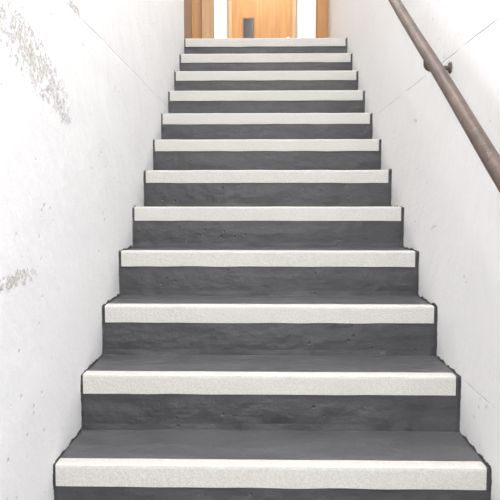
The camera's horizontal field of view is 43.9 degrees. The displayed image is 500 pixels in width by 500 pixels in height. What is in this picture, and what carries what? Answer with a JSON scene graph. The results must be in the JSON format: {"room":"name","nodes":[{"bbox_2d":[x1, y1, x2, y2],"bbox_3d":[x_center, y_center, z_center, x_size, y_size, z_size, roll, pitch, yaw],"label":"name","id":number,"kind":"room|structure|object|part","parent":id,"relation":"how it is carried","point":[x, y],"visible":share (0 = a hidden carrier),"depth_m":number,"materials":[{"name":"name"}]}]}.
{"room":"stairwell","nodes":[
{"label":"stairwell","id":0,"kind":"room"},
{"bbox_2d":[0,0,183,499],"bbox_3d":[-0.641,-1.174,1.468,0.200,5.195,6.185,0,4,1],"label":"wall","id":1,"kind":"structure","parent":0,"point":[85,85],"depth_m":1.76,"materials":[{"name":"white paint"}]},
{"bbox_2d":[214,0,315,37],"bbox_3d":[0.190,-2.976,8.373,5.200,2.600,0.150,0,4,1],"label":"wall","id":2,"kind":"structure","parent":0,"point":[305,9],"depth_m":8.29,"materials":[{"name":"white paint"}]},
{"bbox_2d":[228,0,231,37],"bbox_3d":[-0.262,-2.869,8.285,0.050,2.100,0.060,0,4,1],"label":"frame","id":3,"kind":"object","parent":2,"relation":"attached to","point":[229,1],"visible":0.2,"depth_m":8.24,"materials":[{"name":"brown wood"}]},
{"bbox_2d":[232,0,291,37],"bbox_3d":[0.163,-2.844,8.288,0.800,2.030,0.040,0,4,1],"label":"leaf","id":4,"kind":"object","parent":2,"relation":"attached to","point":[272,18],"visible":0.2,"depth_m":8.25,"materials":[{"name":"brown wood"}]},
{"bbox_2d":[244,19,252,37],"bbox_3d":[-0.020,-2.773,8.273,0.125,0.610,0.007,0,4,1],"label":"glass pane","id":5,"kind":"object","parent":4,"relation":"attached to","point":[248,23],"depth_m":8.26,"materials":[{"name":"grey glass"}]},
{"bbox_2d":[243,18,253,37],"bbox_3d":[-0.020,-2.773,8.275,0.155,0.640,0.004,0,4,1],"label":"frame","id":6,"kind":"object","parent":4,"relation":"in","point":[243,18],"visible":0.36,"depth_m":8.26,"materials":[{"name":"brown wood"}]},
{"bbox_2d":[292,0,295,37],"bbox_3d":[0.587,-2.868,8.268,0.050,2.100,0.060,0,4,1],"label":"frame","id":7,"kind":"object","parent":2,"relation":"attached to","point":[293,1],"visible":0.2,"depth_m":8.22,"materials":[{"name":"brown wood"}]},
{"bbox_2d":[328,0,499,499],"bbox_3d":[0.764,-1.222,2.132,0.200,5.195,7.570,0,4,1],"label":"wall","id":8,"kind":"structure","parent":0,"point":[450,201],"depth_m":2.06,"materials":[{"name":"white paint"}]},
{"bbox_2d":[388,0,499,192],"bbox_3d":[0.621,-1.044,2.574,0.102,2.672,4.102,0,4,1],"label":"handrail","id":9,"kind":"object","parent":8,"relation":"attached to","point":[486,151],"visible":1,"depth_m":1.72,"materials":[{"name":"brown metal"}]},
{"bbox_3d":[0.615,-0.611,2.044,0.087,0.048,0.017,0,4,1],"label":"bracket arm","id":10,"kind":"part","parent":9,"relation":"part of","materials":[{"name":"brown metal"}]},
{"bbox_3d":[0.018,1.496,-0.257,1.192,0.120,2.384,0,4,1],"label":"floor","id":11,"kind":"structure","parent":0,"visible":0},
{"bbox_2d":[53,38,491,499],"bbox_3d":[0.079,-0.108,2.784,1.192,2.639,3.942,0,4,1],"label":"staircase","id":12,"kind":"structure","parent":11,"relation":"on","point":[268,333],"depth_m":2.22,"materials":[{"name":"grey paint"}]},
{"bbox_3d":[-0.599,-2.817,5.144,0.140,2.450,1.385,0,4,1],"label":"wall","id":13,"kind":"structure","parent":0,"visible":0},
{"bbox_2d":[184,0,185,38],"bbox_3d":[-0.511,-2.605,4.511,0.060,2.120,0.093,0,4,1],"label":"door frame","id":14,"kind":"structure","parent":13,"relation":"attached to","point":[184,0],"depth_m":4.56,"materials":[{"name":"brown wood"}]},
{"bbox_2d":[185,0,191,38],"bbox_3d":[-0.515,-2.590,4.850,0.040,2.020,0.580,0,4,1],"label":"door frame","id":15,"kind":"structure","parent":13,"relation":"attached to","point":[187,2],"depth_m":4.97,"materials":[{"name":"brown wood"}]},
{"bbox_2d":[191,0,201,38],"bbox_3d":[-0.492,-2.675,5.475,0.060,2.120,0.680,0,4,1],"label":"door frame","id":16,"kind":"structure","parent":13,"relation":"attached to","point":[196,5],"depth_m":5.39,"materials":[{"name":"brown wood"}]},
{"bbox_3d":[-1.356,-2.872,5.909,1.804,2.450,0.120,0,4,1],"label":"wall","id":17,"kind":"structure","parent":0,"visible":0},
{"bbox_2d":[202,0,213,38],"bbox_3d":[-0.402,-2.706,5.897,0.105,2.120,0.170,0,4,1],"label":"trim","id":18,"kind":"structure","parent":17,"relation":"attached to","point":[207,5],"depth_m":5.85,"materials":[{"name":"brown wood"}]},
{"bbox_3d":[1.639,-2.868,5.851,1.804,2.450,0.120,0,4,1],"label":"wall","id":19,"kind":"structure","parent":0,"visible":0},
{"bbox_2d":[315,0,327,37],"bbox_3d":[0.685,-2.704,5.877,0.105,2.120,0.170,0,4,1],"label":"trim","id":20,"kind":"structure","parent":19,"relation":"attached to","point":[321,31],"depth_m":5.83,"materials":[{"name":"brown wood"}]}
]}

